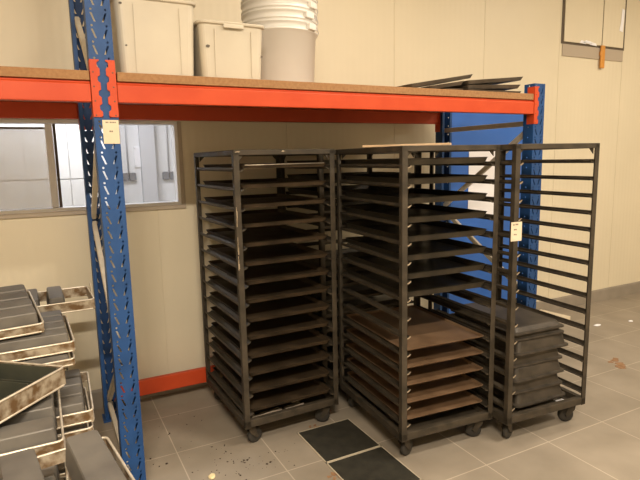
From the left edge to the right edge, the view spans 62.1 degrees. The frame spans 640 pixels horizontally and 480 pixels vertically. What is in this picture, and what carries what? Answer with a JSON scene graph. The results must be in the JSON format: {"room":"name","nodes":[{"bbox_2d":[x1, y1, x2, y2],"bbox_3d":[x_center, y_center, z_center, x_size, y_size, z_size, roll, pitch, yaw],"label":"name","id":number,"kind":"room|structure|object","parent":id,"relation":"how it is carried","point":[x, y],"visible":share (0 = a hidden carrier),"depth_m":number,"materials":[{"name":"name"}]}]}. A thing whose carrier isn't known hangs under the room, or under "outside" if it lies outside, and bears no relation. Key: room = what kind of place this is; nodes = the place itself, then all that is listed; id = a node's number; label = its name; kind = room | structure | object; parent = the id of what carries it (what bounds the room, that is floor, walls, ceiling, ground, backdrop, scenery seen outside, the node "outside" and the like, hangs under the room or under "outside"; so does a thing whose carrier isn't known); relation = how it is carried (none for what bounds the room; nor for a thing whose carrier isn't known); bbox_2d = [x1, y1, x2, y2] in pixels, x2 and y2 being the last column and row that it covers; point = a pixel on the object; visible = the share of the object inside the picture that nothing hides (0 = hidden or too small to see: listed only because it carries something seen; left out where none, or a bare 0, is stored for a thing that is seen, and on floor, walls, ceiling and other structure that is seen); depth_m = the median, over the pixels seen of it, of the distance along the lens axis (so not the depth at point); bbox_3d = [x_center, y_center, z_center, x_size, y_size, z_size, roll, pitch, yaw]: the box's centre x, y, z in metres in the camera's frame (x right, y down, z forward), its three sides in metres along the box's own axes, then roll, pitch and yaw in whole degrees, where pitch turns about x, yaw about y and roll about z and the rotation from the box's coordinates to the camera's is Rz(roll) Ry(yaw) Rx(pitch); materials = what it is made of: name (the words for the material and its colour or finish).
{"room":"commercial bakery","nodes":[
{"label":"commercial bakery","id":0,"kind":"room"},
{"bbox_2d":[112,125,174,202],"bbox_3d":[-2.821,-0.380,5.144,4.700,2.800,0.090,-6,10,-27],"label":"wall","id":1,"kind":"structure","parent":0,"point":[132,189],"depth_m":5.57,"materials":[{"name":"white"}]},
{"bbox_2d":[123,125,135,180],"bbox_3d":[-1.982,-1.199,5.397,0.140,1.192,0.038,-6,10,-27],"label":"conduit","id":2,"kind":"object","parent":1,"relation":"attached to","point":[128,176],"visible":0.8,"depth_m":5.45,"materials":[{"name":"grey"}]},
{"bbox_2d":[123,173,128,180],"bbox_3d":[-2.003,-0.648,5.463,0.066,0.084,0.038,-6,10,-27],"label":"socket","id":3,"kind":"object","parent":2,"relation":"attached to","point":[125,175],"depth_m":5.45,"materials":[{"name":"grey plastic"}]},
{"bbox_2d":[129,173,135,180],"bbox_3d":[-1.937,-0.654,5.497,0.066,0.084,0.038,-6,10,-27],"label":"socket","id":4,"kind":"object","parent":2,"relation":"attached to","point":[132,176],"depth_m":5.48,"materials":[{"name":"grey plastic"}]},
{"bbox_2d":[133,147,140,166],"bbox_3d":[-1.885,-0.859,5.503,0.080,0.210,0.021,-6,10,-27],"label":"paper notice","id":5,"kind":"object","parent":1,"relation":"attached to","point":[136,150],"visible":0.71,"depth_m":5.49,"materials":[{"name":"paper"}]},
{"bbox_2d":[138,125,158,201],"bbox_3d":[-1.781,-0.468,5.579,0.145,2.800,0.080,-6,10,-27],"label":"trim","id":6,"kind":"structure","parent":1,"relation":"attached to","point":[145,132],"depth_m":5.49,"materials":[{"name":"grey"}]},
{"bbox_2d":[162,125,173,179],"bbox_3d":[-1.619,-1.235,5.582,0.140,1.192,0.038,-6,10,-27],"label":"conduit","id":7,"kind":"object","parent":1,"relation":"attached to","point":[165,175],"visible":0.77,"depth_m":5.64,"materials":[{"name":"grey"}]},
{"bbox_2d":[162,172,168,179],"bbox_3d":[-1.640,-0.684,5.649,0.066,0.084,0.038,-6,10,-27],"label":"socket","id":8,"kind":"object","parent":7,"relation":"attached to","point":[165,175],"depth_m":5.63,"materials":[{"name":"grey plastic"}]},
{"bbox_2d":[169,171,173,178],"bbox_3d":[-1.574,-0.690,5.682,0.066,0.084,0.038,-6,10,-27],"label":"socket","id":9,"kind":"object","parent":7,"relation":"attached to","point":[171,174],"depth_m":5.66,"materials":[{"name":"grey plastic"}]},
{"bbox_2d":[0,0,639,390],"bbox_3d":[0.550,-0.968,4.716,10.796,3.950,0.100,-6,10,-27],"label":"wall","id":10,"kind":"structure","parent":0,"point":[395,43],"depth_m":4.48,"materials":[{"name":"paint"}]},
{"bbox_2d":[0,119,185,218],"bbox_3d":[-1.998,-0.458,3.443,2.195,0.628,0.118,-6,10,-27],"label":"window","id":11,"kind":"structure","parent":10,"relation":"in","point":[176,137],"depth_m":3.58,"materials":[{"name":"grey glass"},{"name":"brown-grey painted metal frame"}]},
{"bbox_2d":[84,281,639,408],"bbox_3d":[0.619,0.924,4.949,10.800,0.137,0.022,-6,10,-27],"label":"baseboard","id":12,"kind":"structure","parent":10,"relation":"attached to","point":[630,288],"depth_m":6.07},
{"bbox_2d":[447,113,527,313],"bbox_3d":[1.730,-0.222,5.348,1.245,2.235,0.059,-6,10,-27],"label":"door","id":13,"kind":"structure","parent":10,"relation":"in","point":[500,136],"depth_m":5.22,"materials":[{"name":"blue paint"}]},
{"bbox_2d":[468,151,494,213],"bbox_3d":[1.585,-0.552,5.198,0.350,0.660,0.003,-6,10,-27],"label":"poster","id":14,"kind":"object","parent":13,"relation":"attached to","point":[475,187],"visible":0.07,"depth_m":5.20,"materials":[{"name":"white paper"}]},
{"bbox_2d":[561,0,626,67],"bbox_3d":[2.970,-2.429,5.699,1.040,1.120,0.036,-6,10,-27],"label":"hatch","id":15,"kind":"object","parent":10,"relation":"attached to","point":[590,29],"visible":1,"depth_m":5.72,"materials":[{"name":"brown"}]},
{"bbox_2d":[93,292,639,479],"bbox_3d":[2.342,1.485,1.677,10.800,0.060,7.500,-6,10,-27],"label":"floor","id":16,"kind":"structure","parent":0,"point":[601,440],"depth_m":3.34,"materials":[{"name":"tile"}]},
{"bbox_2d":[208,473,214,478],"bbox_3d":[-0.603,1.316,2.961,0.041,0.011,0.053,-6,10,-27],"label":"crumb","id":17,"kind":"object","parent":16,"relation":"on","point":[212,475],"visible":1,"depth_m":2.95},
{"bbox_2d":[150,416,294,479],"bbox_3d":[-0.743,1.285,3.209,1.202,0.004,0.710,3,10,28],"label":"crumbs","id":18,"kind":"object","parent":16,"relation":"on","point":[194,416],"visible":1,"depth_m":3.11,"materials":[{"name":"brown"}]},
{"bbox_2d":[194,149,338,441],"bbox_3d":[-0.373,0.309,3.596,0.650,1.800,0.821,-6,10,-28],"label":"trolley","id":19,"kind":"object","parent":16,"relation":"on","point":[321,403],"depth_m":3.38,"materials":[{"name":"metal"}]},
{"bbox_2d":[203,178,324,188],"bbox_3d":[-0.387,-0.375,3.481,0.568,0.025,0.775,-6,10,-28],"label":"baking tray","id":20,"kind":"object","parent":19,"relation":"on","point":[269,182],"visible":0.97,"depth_m":3.38,"materials":[{"name":"metal"}]},
{"bbox_2d":[203,193,325,207],"bbox_3d":[-0.384,-0.264,3.499,0.568,0.025,0.775,-6,10,-28],"label":"baking tray","id":21,"kind":"object","parent":19,"relation":"on","point":[276,199],"visible":0.97,"depth_m":3.53,"materials":[{"name":"metal"}]},
{"bbox_2d":[203,162,325,168],"bbox_3d":[-0.383,-0.486,3.458,0.568,0.025,0.779,-6,10,-28],"label":"baking tray","id":22,"kind":"object","parent":19,"relation":"on","point":[304,164],"visible":0.95,"depth_m":3.16,"materials":[{"name":"metal"}]},
{"bbox_2d":[205,209,326,227],"bbox_3d":[-0.380,-0.151,3.512,0.568,0.025,0.775,-6,10,-28],"label":"baking tray","id":23,"kind":"object","parent":19,"relation":"on","point":[264,217],"visible":0.98,"depth_m":3.54,"materials":[{"name":"metal"}]},
{"bbox_2d":[206,225,326,246],"bbox_3d":[-0.375,-0.040,3.531,0.568,0.025,0.775,-6,10,-28],"label":"baking tray","id":24,"kind":"object","parent":19,"relation":"on","point":[275,234],"visible":0.81,"depth_m":3.52,"materials":[{"name":"metal"}]},
{"bbox_2d":[207,242,327,265],"bbox_3d":[-0.370,0.072,3.540,0.568,0.025,0.775,-6,10,-28],"label":"baking tray","id":25,"kind":"object","parent":19,"relation":"on","point":[283,252],"visible":0.76,"depth_m":3.49,"materials":[{"name":"metal"}]},
{"bbox_2d":[208,260,328,284],"bbox_3d":[-0.366,0.183,3.564,0.568,0.025,0.775,-6,10,-28],"label":"baking tray","id":26,"kind":"object","parent":19,"relation":"on","point":[256,274],"visible":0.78,"depth_m":3.47,"materials":[{"name":"metal"}]},
{"bbox_2d":[209,275,328,302],"bbox_3d":[-0.369,0.294,3.583,0.568,0.025,0.775,-6,10,-28],"label":"baking tray","id":27,"kind":"object","parent":19,"relation":"on","point":[260,292],"visible":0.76,"depth_m":3.47,"materials":[{"name":"metal"}]},
{"bbox_2d":[209,291,329,321],"bbox_3d":[-0.362,0.407,3.590,0.568,0.025,0.775,-6,10,-28],"label":"baking tray","id":28,"kind":"object","parent":19,"relation":"on","point":[270,309],"visible":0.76,"depth_m":3.46,"materials":[{"name":"metal"}]},
{"bbox_2d":[210,306,328,339],"bbox_3d":[-0.364,0.517,3.616,0.568,0.025,0.775,-6,10,-28],"label":"baking tray","id":29,"kind":"object","parent":19,"relation":"on","point":[304,321],"visible":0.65,"depth_m":3.46,"materials":[{"name":"metal"}]},
{"bbox_2d":[211,322,329,358],"bbox_3d":[-0.359,0.629,3.626,0.568,0.025,0.775,-6,10,-28],"label":"baking tray","id":30,"kind":"object","parent":19,"relation":"on","point":[265,346],"visible":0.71,"depth_m":3.46,"materials":[{"name":"metal"}]},
{"bbox_2d":[211,337,329,375],"bbox_3d":[-0.361,0.740,3.651,0.568,0.025,0.775,-6,10,-28],"label":"baking tray","id":31,"kind":"object","parent":19,"relation":"on","point":[283,360],"visible":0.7,"depth_m":3.46,"materials":[{"name":"metal"}]},
{"bbox_2d":[212,352,329,393],"bbox_3d":[-0.360,0.851,3.668,0.568,0.025,0.775,-6,10,-28],"label":"baking tray","id":32,"kind":"object","parent":19,"relation":"on","point":[292,375],"visible":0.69,"depth_m":3.47,"materials":[{"name":"metal"}]},
{"bbox_2d":[213,367,330,410],"bbox_3d":[-0.355,0.964,3.679,0.568,0.025,0.775,-6,10,-28],"label":"baking tray","id":33,"kind":"object","parent":19,"relation":"on","point":[313,387],"visible":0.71,"depth_m":3.47,"materials":[{"name":"metal"}]},
{"bbox_2d":[0,0,544,479],"bbox_3d":[-1.119,-0.354,3.072,5.642,3.300,1.106,-6,10,-27],"label":"rack","id":34,"kind":"object","parent":16,"relation":"on","point":[110,100],"visible":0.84,"depth_m":3.12,"materials":[{"name":"metal"}]},
{"bbox_2d":[0,66,89,102],"bbox_3d":[-2.456,-0.721,2.401,2.520,0.042,1.213,-6,10,-27],"label":"shelf board","id":35,"kind":"object","parent":34,"relation":"on","point":[5,71],"visible":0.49,"depth_m":2.36,"materials":[{"name":"wood"}]},
{"bbox_2d":[116,72,533,112],"bbox_3d":[-0.002,-0.963,3.652,2.770,0.042,1.213,-6,10,-27],"label":"shelf board","id":36,"kind":"object","parent":34,"relation":"on","point":[120,76],"visible":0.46,"depth_m":2.96,"materials":[{"name":"wood"}]},
{"bbox_2d":[102,0,195,75],"bbox_3d":[-0.914,-1.029,2.837,0.411,0.372,0.526,-6,10,-27],"label":"plastic bin","id":37,"kind":"object","parent":36,"relation":"on","point":[149,36],"visible":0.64,"depth_m":2.62,"materials":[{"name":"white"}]},
{"bbox_2d":[193,19,263,79],"bbox_3d":[-0.555,-1.020,2.988,0.376,0.292,0.473,-6,10,-27],"label":"plastic bin","id":38,"kind":"object","parent":36,"relation":"on","point":[224,49],"visible":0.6,"depth_m":2.80,"materials":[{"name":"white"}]},
{"bbox_2d":[243,14,318,81],"bbox_3d":[-0.243,-1.132,3.312,0.496,0.404,0.477,4,10,33],"label":"bucket","id":39,"kind":"object","parent":36,"relation":"on","point":[288,44],"visible":0.55,"depth_m":3.12,"materials":[{"name":"white plastic"}]},
{"bbox_2d":[241,3,317,25],"bbox_3d":[-0.244,-1.193,3.302,0.474,0.404,0.473,-2,9,-3],"label":"bucket","id":40,"kind":"object","parent":39,"relation":"on","point":[308,15],"visible":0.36,"depth_m":3.08,"materials":[{"name":"white plastic"}]},
{"bbox_2d":[241,0,317,15],"bbox_3d":[-0.244,-1.254,3.292,0.476,0.404,0.473,-1,9,0],"label":"bucket","id":41,"kind":"object","parent":40,"relation":"on","point":[311,5],"visible":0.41,"depth_m":3.09,"materials":[{"name":"white plastic"}]},
{"bbox_2d":[465,89,520,92],"bbox_3d":[1.135,-1.063,3.905,0.520,0.024,0.420,-6,10,-27],"label":"baking sheet","id":42,"kind":"object","parent":36,"relation":"on","point":[465,89],"visible":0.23,"depth_m":3.72,"materials":[{"name":"metal"}]},
{"bbox_2d":[454,85,519,90],"bbox_3d":[1.133,-1.099,3.899,0.500,0.046,0.420,-5,10,-26],"label":"baking sheet","id":43,"kind":"object","parent":42,"relation":"on","point":[480,87],"visible":0.52,"depth_m":3.72,"materials":[{"name":"metal"}]},
{"bbox_2d":[447,77,522,87],"bbox_3d":[1.139,-1.144,3.896,0.537,0.075,0.420,-6,10,-28],"label":"baking sheet","id":44,"kind":"object","parent":43,"relation":"on","point":[495,81],"visible":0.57,"depth_m":3.73,"materials":[{"name":"metal"}]},
{"bbox_3d":[0.804,-1.028,3.737,0.165,0.024,0.420,-6,10,-28],"label":"baking sheet","id":45,"kind":"object","parent":36,"relation":"on","visible":0},
{"bbox_2d":[421,81,462,88],"bbox_3d":[0.743,-1.054,3.701,0.306,0.070,0.420,-6,10,-29],"label":"baking sheet","id":46,"kind":"object","parent":45,"relation":"on","point":[440,86],"visible":0.41,"depth_m":3.52,"materials":[{"name":"metal"}]},
{"bbox_2d":[397,74,472,87],"bbox_3d":[0.705,-1.077,3.678,0.562,0.116,0.420,-6,10,-31],"label":"baking sheet","id":47,"kind":"object","parent":46,"relation":"on","point":[439,81],"visible":0.67,"depth_m":3.50,"materials":[{"name":"metal"}]},
{"bbox_2d":[327,472,340,479],"bbox_3d":[0.084,1.309,2.941,0.083,0.001,0.093,-6,10,-27],"label":"smear","id":48,"kind":"object","parent":16,"relation":"on","point":[332,473],"visible":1,"depth_m":2.94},
{"bbox_2d":[297,419,380,462],"bbox_3d":[0.113,1.248,3.330,0.380,0.005,0.393,-6,10,-27],"label":"floor plate","id":49,"kind":"object","parent":16,"relation":"on","point":[340,439],"visible":1,"depth_m":3.31,"materials":[{"name":"metal"}]},
{"bbox_2d":[282,150,414,386],"bbox_3d":[0.225,0.218,4.115,0.820,1.800,0.650,-6,10,-27],"label":"trolley","id":50,"kind":"object","parent":16,"relation":"on","point":[322,228],"visible":0.07,"depth_m":3.74,"materials":[{"name":"metal"}]},
{"bbox_2d":[305,270,353,284],"bbox_3d":[0.225,0.239,4.118,0.775,0.035,0.568,-6,10,-27],"label":"baking tray","id":51,"kind":"object","parent":50,"relation":"in","point":[314,278],"visible":0.02,"depth_m":3.85,"materials":[{"name":"metal"}]},
{"bbox_2d":[302,247,362,269],"bbox_3d":[0.223,0.135,4.103,0.775,0.035,0.568,-6,10,-27],"label":"baking tray","id":52,"kind":"object","parent":50,"relation":"in","point":[315,261],"visible":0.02,"depth_m":4.05,"materials":[{"name":"metal"}]},
{"bbox_2d":[289,199,380,210],"bbox_3d":[0.214,-0.278,4.040,0.775,0.035,0.568,-6,10,-27],"label":"baking tray","id":53,"kind":"object","parent":50,"relation":"in","point":[345,203],"visible":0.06,"depth_m":3.86,"materials":[{"name":"metal"}]},
{"bbox_2d":[315,327,354,340],"bbox_3d":[0.234,0.652,4.181,0.775,0.035,0.568,-6,10,-27],"label":"baking tray","id":54,"kind":"object","parent":50,"relation":"in","point":[330,334],"visible":0.02,"depth_m":3.98,"materials":[{"name":"metal"}]},
{"bbox_2d":[318,342,353,354],"bbox_3d":[0.236,0.755,4.197,0.775,0.035,0.568,-6,10,-27],"label":"baking tray","id":55,"kind":"object","parent":50,"relation":"on","point":[330,348],"visible":0.02,"depth_m":3.96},
{"bbox_2d":[307,213,370,225],"bbox_3d":[0.216,-0.174,4.056,0.775,0.035,0.568,-6,10,-27],"label":"baking tray","id":56,"kind":"object","parent":50,"relation":"on","point":[345,218],"visible":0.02,"depth_m":3.92,"materials":[{"name":"metal"}]},
{"bbox_2d":[287,158,396,163],"bbox_3d":[0.207,-0.588,3.993,0.775,0.035,0.568,-6,10,-27],"label":"baking tray","id":57,"kind":"object","parent":50,"relation":"in","point":[343,160],"visible":0.23,"depth_m":3.70,"materials":[{"name":"metal"}]},
{"bbox_2d":[287,185,398,195],"bbox_3d":[0.212,-0.381,4.024,0.775,0.035,0.568,-6,10,-27],"label":"baking tray","id":58,"kind":"object","parent":50,"relation":"in","point":[303,190],"visible":0.38,"depth_m":4.14,"materials":[{"name":"metal"}]},
{"bbox_2d":[310,281,377,299],"bbox_3d":[0.227,0.342,4.134,0.775,0.035,0.568,-6,10,-27],"label":"baking tray","id":59,"kind":"object","parent":50,"relation":"in","point":[359,288],"visible":0.02,"depth_m":3.91,"materials":[{"name":"metal"}]},
{"bbox_2d":[287,172,410,179],"bbox_3d":[0.210,-0.484,4.008,0.775,0.035,0.568,-6,10,-27],"label":"baking tray","id":60,"kind":"object","parent":50,"relation":"in","point":[326,175],"visible":0.54,"depth_m":3.97,"materials":[{"name":"metal"}]},
{"bbox_2d":[313,306,398,327],"bbox_3d":[0.232,0.549,4.165,0.775,0.035,0.568,-6,10,-27],"label":"baking tray","id":61,"kind":"object","parent":50,"relation":"in","point":[316,312],"visible":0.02,"depth_m":4.02,"materials":[{"name":"metal"}]},
{"bbox_2d":[309,294,408,313],"bbox_3d":[0.229,0.445,4.150,0.775,0.035,0.568,-6,10,-27],"label":"baking tray","id":62,"kind":"object","parent":50,"relation":"in","point":[383,299],"visible":0.04,"depth_m":4.02,"materials":[{"name":"metal"}]},
{"bbox_2d":[327,446,421,479],"bbox_3d":[0.297,1.298,2.977,0.380,0.005,0.395,-6,10,-27],"label":"floor plate","id":63,"kind":"object","parent":16,"relation":"on","point":[377,463],"visible":1,"depth_m":3.02,"materials":[{"name":"metal"}]},
{"bbox_2d":[336,143,499,455],"bbox_3d":[0.566,0.314,3.394,0.691,1.812,0.818,-5,9,-23],"label":"trolley","id":64,"kind":"object","parent":16,"relation":"on","point":[472,416],"depth_m":3.19,"materials":[{"name":"metal"}]},
{"bbox_2d":[346,342,482,385],"bbox_3d":[0.591,0.762,3.481,0.568,0.013,0.775,-5,9,-23],"label":"baking tray","id":65,"kind":"object","parent":64,"relation":"on","point":[435,371],"visible":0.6,"depth_m":3.27,"materials":[{"name":"metal"}]},
{"bbox_2d":[347,371,481,419],"bbox_3d":[0.595,0.969,3.513,0.568,0.013,0.775,-5,9,-23],"label":"baking tray","id":66,"kind":"object","parent":64,"relation":"on","point":[438,404],"visible":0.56,"depth_m":3.29,"materials":[{"name":"metal"}]},
{"bbox_2d":[346,305,483,350],"bbox_3d":[0.586,0.555,3.450,0.568,0.013,0.775,-5,9,-23],"label":"baking tray","id":67,"kind":"object","parent":64,"relation":"on","point":[425,328],"visible":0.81,"depth_m":3.39,"materials":[{"name":"metal"}]},
{"bbox_2d":[345,251,484,278],"bbox_3d":[0.578,0.131,3.385,0.568,0.035,0.775,-5,9,-23],"label":"baking tray","id":68,"kind":"object","parent":64,"relation":"on","point":[420,268],"visible":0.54,"depth_m":3.28,"materials":[{"name":"metal"}]},
{"bbox_2d":[347,328,482,368],"bbox_3d":[0.589,0.659,3.466,0.568,0.013,0.775,-5,9,-23],"label":"baking tray","id":69,"kind":"object","parent":64,"relation":"on","point":[445,352],"visible":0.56,"depth_m":3.27,"materials":[{"name":"metal"}]},
{"bbox_2d":[347,357,482,402],"bbox_3d":[0.595,0.866,3.493,0.568,0.013,0.775,-5,9,-23],"label":"baking tray","id":70,"kind":"object","parent":64,"relation":"on","point":[444,386],"visible":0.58,"depth_m":3.28,"materials":[{"name":"metal"}]},
{"bbox_2d":[346,266,484,296],"bbox_3d":[0.580,0.235,3.400,0.568,0.035,0.775,-5,9,-23],"label":"baking tray","id":71,"kind":"object","parent":64,"relation":"on","point":[455,281],"visible":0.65,"depth_m":3.27,"materials":[{"name":"metal"}]},
{"bbox_2d":[346,236,485,260],"bbox_3d":[0.577,0.029,3.365,0.568,0.035,0.775,-5,9,-23],"label":"baking tray","id":72,"kind":"object","parent":64,"relation":"on","point":[426,249],"visible":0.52,"depth_m":3.29,"materials":[{"name":"metal"}]},
{"bbox_2d":[345,220,486,241],"bbox_3d":[0.574,-0.075,3.350,0.568,0.035,0.775,-5,9,-23],"label":"baking tray","id":73,"kind":"object","parent":64,"relation":"on","point":[431,230],"visible":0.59,"depth_m":3.31,"materials":[{"name":"metal"}]},
{"bbox_2d":[344,188,487,203],"bbox_3d":[0.569,-0.282,3.322,0.568,0.035,0.775,-5,9,-23],"label":"baking tray","id":74,"kind":"object","parent":64,"relation":"on","point":[415,195],"visible":0.88,"depth_m":3.29,"materials":[{"name":"metal"}]},
{"bbox_2d":[345,157,486,164],"bbox_3d":[0.563,-0.489,3.293,0.568,0.035,0.775,-5,9,-23],"label":"baking tray","id":75,"kind":"object","parent":64,"relation":"on","point":[449,160],"visible":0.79,"depth_m":2.98,"materials":[{"name":"metal"}]},
{"bbox_2d":[346,203,486,222],"bbox_3d":[0.572,-0.178,3.335,0.568,0.035,0.775,-5,9,-22],"label":"baking tray","id":76,"kind":"object","parent":64,"relation":"on","point":[418,212],"visible":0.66,"depth_m":3.33,"materials":[{"name":"metal"}]},
{"bbox_2d":[345,173,487,184],"bbox_3d":[0.566,-0.385,3.307,0.568,0.035,0.775,-5,9,-23],"label":"baking tray","id":77,"kind":"object","parent":64,"relation":"on","point":[413,178],"visible":0.76,"depth_m":3.06,"materials":[{"name":"metal"}]},
{"bbox_2d":[428,143,599,437],"bbox_3d":[1.230,0.281,3.562,0.675,1.800,0.827,-5,9,-23],"label":"trolley","id":78,"kind":"object","parent":16,"relation":"on","point":[504,412],"visible":0.73,"depth_m":3.36,"materials":[{"name":"metal"}]},
{"bbox_2d":[469,373,565,407],"bbox_3d":[1.282,0.945,3.650,0.430,0.085,0.640,-5,9,-24],"label":"tin","id":79,"kind":"object","parent":78,"relation":"on","point":[529,398],"visible":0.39,"depth_m":3.38,"materials":[{"name":"metal"}]},
{"bbox_2d":[477,370,561,394],"bbox_3d":[1.257,0.860,3.639,0.430,0.085,0.640,-5,9,-22],"label":"tin","id":80,"kind":"object","parent":79,"relation":"on","point":[551,380],"visible":0.2,"depth_m":3.37,"materials":[{"name":"metal"}]},
{"bbox_2d":[468,354,563,382],"bbox_3d":[1.249,0.778,3.603,0.430,0.085,0.640,-5,10,-25],"label":"tin","id":81,"kind":"object","parent":80,"relation":"on","point":[526,373],"visible":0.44,"depth_m":3.33,"materials":[{"name":"metal"}]},
{"bbox_2d":[475,339,561,368],"bbox_3d":[1.245,0.690,3.611,0.430,0.085,0.640,-5,9,-22],"label":"tin","id":82,"kind":"object","parent":81,"relation":"on","point":[549,355],"visible":0.2,"depth_m":3.34,"materials":[{"name":"metal"}]},
{"bbox_2d":[476,333,567,355],"bbox_3d":[1.264,0.608,3.581,0.440,0.085,0.640,-5,9,-24],"label":"tin","id":83,"kind":"object","parent":82,"relation":"on","point":[526,347],"visible":0.36,"depth_m":3.31,"materials":[{"name":"metal"}]},
{"bbox_2d":[451,313,563,341],"bbox_3d":[1.241,0.544,3.580,0.430,0.040,0.640,-5,9,-22],"label":"tin","id":84,"kind":"object","parent":83,"relation":"on","point":[557,330],"visible":0.29,"depth_m":3.33,"materials":[{"name":"metal"}]},
{"bbox_2d":[451,300,563,335],"bbox_3d":[1.235,0.505,3.565,0.420,0.040,0.640,-5,9,-23],"label":"tin","id":85,"kind":"object","parent":84,"relation":"on","point":[528,322],"visible":0.5,"depth_m":3.38,"materials":[{"name":"metal"}]},
{"bbox_2d":[541,309,570,319],"bbox_3d":[2.499,0.813,5.703,0.100,0.050,0.340,-7,11,-35],"label":"block","id":86,"kind":"object","parent":16,"relation":"on","point":[553,313],"visible":0.34,"depth_m":5.66,"materials":[{"name":"wood"}]},
{"bbox_2d":[608,358,625,368],"bbox_3d":[2.478,1.029,4.447,0.119,0.001,0.253,0,9,7],"label":"smear","id":87,"kind":"object","parent":16,"relation":"on","point":[620,365],"visible":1,"depth_m":4.43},
{"bbox_3d":[-1.082,1.466,1.804,0.523,0.082,0.473,-6,10,-27],"label":"pan","id":88,"kind":"object","parent":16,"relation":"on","visible":0},
{"bbox_3d":[-1.084,1.383,1.791,0.523,0.082,0.473,-6,10,-27],"label":"pan","id":89,"kind":"object","parent":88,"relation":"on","visible":0},
{"bbox_3d":[-1.086,1.300,1.778,0.523,0.082,0.473,-6,10,-27],"label":"pan","id":90,"kind":"object","parent":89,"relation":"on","visible":0},
{"bbox_3d":[-1.088,1.217,1.766,0.523,0.082,0.473,-6,10,-27],"label":"pan","id":91,"kind":"object","parent":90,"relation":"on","visible":0},
{"bbox_3d":[-1.089,1.135,1.753,0.523,0.082,0.473,-6,10,-27],"label":"pan","id":92,"kind":"object","parent":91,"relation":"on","visible":0},
{"bbox_3d":[-1.091,1.052,1.741,0.523,0.082,0.473,-6,10,-27],"label":"pan","id":93,"kind":"object","parent":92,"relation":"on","visible":0},
{"bbox_3d":[-1.093,0.969,1.728,0.523,0.082,0.473,-6,10,-27],"label":"pan","id":94,"kind":"object","parent":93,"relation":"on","visible":0},
{"bbox_2d":[57,462,64,479],"bbox_3d":[-1.095,0.886,1.716,0.523,0.082,0.473,-6,10,-27],"label":"pan","id":95,"kind":"object","parent":94,"relation":"on","point":[61,466],"visible":0.18,"depth_m":2.03,"materials":[{"name":"metal"}]},
{"bbox_2d":[41,435,68,479],"bbox_3d":[-1.096,0.803,1.703,0.523,0.082,0.473,-6,10,-27],"label":"pan","id":96,"kind":"object","parent":95,"relation":"on","point":[49,473],"visible":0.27,"depth_m":1.74,"materials":[{"name":"metal"}]},
{"bbox_2d":[0,430,134,479],"bbox_3d":[-0.770,0.695,1.399,0.525,0.088,0.497,-7,11,-35],"label":"pan","id":97,"kind":"object","parent":96,"relation":"on","point":[88,455],"visible":1,"depth_m":1.54,"materials":[{"name":"metal"}]},
{"bbox_3d":[-2.386,1.143,4.585,4.700,0.060,1.850,-6,10,-27],"label":"floor","id":98,"kind":"structure","parent":0,"visible":0},
{"bbox_2d":[0,124,108,209],"bbox_3d":[-2.538,-0.169,5.050,1.080,2.400,0.368,-6,10,-27],"label":"wall","id":99,"kind":"structure","parent":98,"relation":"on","point":[24,172],"depth_m":4.77,"materials":[{"name":"white"}]},
{"bbox_3d":[-1.291,1.044,2.374,0.523,0.082,0.473,-6,10,-27],"label":"pan","id":100,"kind":"object","parent":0,"visible":0},
{"bbox_2d":[59,422,93,479],"bbox_3d":[-1.277,0.962,2.358,0.523,0.082,0.473,-6,10,-27],"label":"pan","id":101,"kind":"object","parent":100,"relation":"on","point":[61,472],"visible":0.02,"depth_m":2.22,"materials":[{"name":"metal"}]},
{"bbox_3d":[-1.296,0.882,2.326,0.523,0.082,0.473,-5,10,-26],"label":"pan","id":102,"kind":"object","parent":101,"relation":"on","visible":0},
{"bbox_2d":[56,387,92,439],"bbox_3d":[-1.296,0.796,2.337,0.523,0.082,0.473,-6,10,-27],"label":"pan","id":103,"kind":"object","parent":102,"relation":"on","point":[77,429],"visible":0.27,"depth_m":2.23,"materials":[{"name":"metal"}]},
{"bbox_2d":[54,369,94,428],"bbox_3d":[-1.283,0.713,2.321,0.523,0.082,0.473,-5,10,-26],"label":"pan","id":104,"kind":"object","parent":103,"relation":"on","point":[74,413],"visible":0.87,"depth_m":2.25,"materials":[{"name":"metal"}]},
{"bbox_2d":[0,389,65,456],"bbox_3d":[-1.280,0.651,2.092,0.461,0.088,0.887,-6,10,-27],"label":"pan","id":105,"kind":"object","parent":104,"relation":"on","point":[35,427],"visible":0.44,"depth_m":1.81,"materials":[{"name":"metal"}]},
{"bbox_2d":[0,360,65,423],"bbox_3d":[-1.234,0.573,1.918,0.367,0.092,0.473,1,9,14],"label":"pan","id":106,"kind":"object","parent":105,"relation":"on","point":[22,384],"visible":1,"depth_m":1.98,"materials":[{"name":"metal"}]},
{"bbox_2d":[17,352,75,366],"bbox_3d":[-1.401,0.523,2.447,0.457,0.053,0.477,-6,10,-30],"label":"pan","id":107,"kind":"object","parent":105,"relation":"on","point":[63,359],"visible":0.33,"depth_m":2.33,"materials":[{"name":"metal"}]},
{"bbox_2d":[0,310,75,361],"bbox_3d":[-1.396,0.445,2.463,0.437,0.083,0.493,-6,10,-29],"label":"pan","id":108,"kind":"object","parent":107,"relation":"on","point":[54,340],"visible":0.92,"depth_m":2.32,"materials":[{"name":"metal"}]},
{"bbox_2d":[0,284,44,339],"bbox_3d":[-1.492,0.328,2.401,0.377,0.148,0.454,-7,11,-35],"label":"pan","id":109,"kind":"object","parent":108,"relation":"on","point":[20,315],"visible":1,"depth_m":2.33,"materials":[{"name":"metal"}]},
{"bbox_3d":[-1.677,0.550,2.893,0.523,0.082,0.473,-6,10,-27],"label":"pan","id":110,"kind":"object","parent":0,"visible":0},
{"bbox_3d":[-1.679,0.467,2.880,0.523,0.082,0.473,-6,10,-27],"label":"pan","id":111,"kind":"object","parent":110,"relation":"on","visible":0},
{"bbox_2d":[28,283,94,313],"bbox_3d":[-1.501,0.319,2.883,0.484,0.105,0.357,-6,10,-29],"label":"pan","id":112,"kind":"object","parent":111,"relation":"on","point":[54,296],"visible":0.7,"depth_m":2.83,"materials":[{"name":"metal"}]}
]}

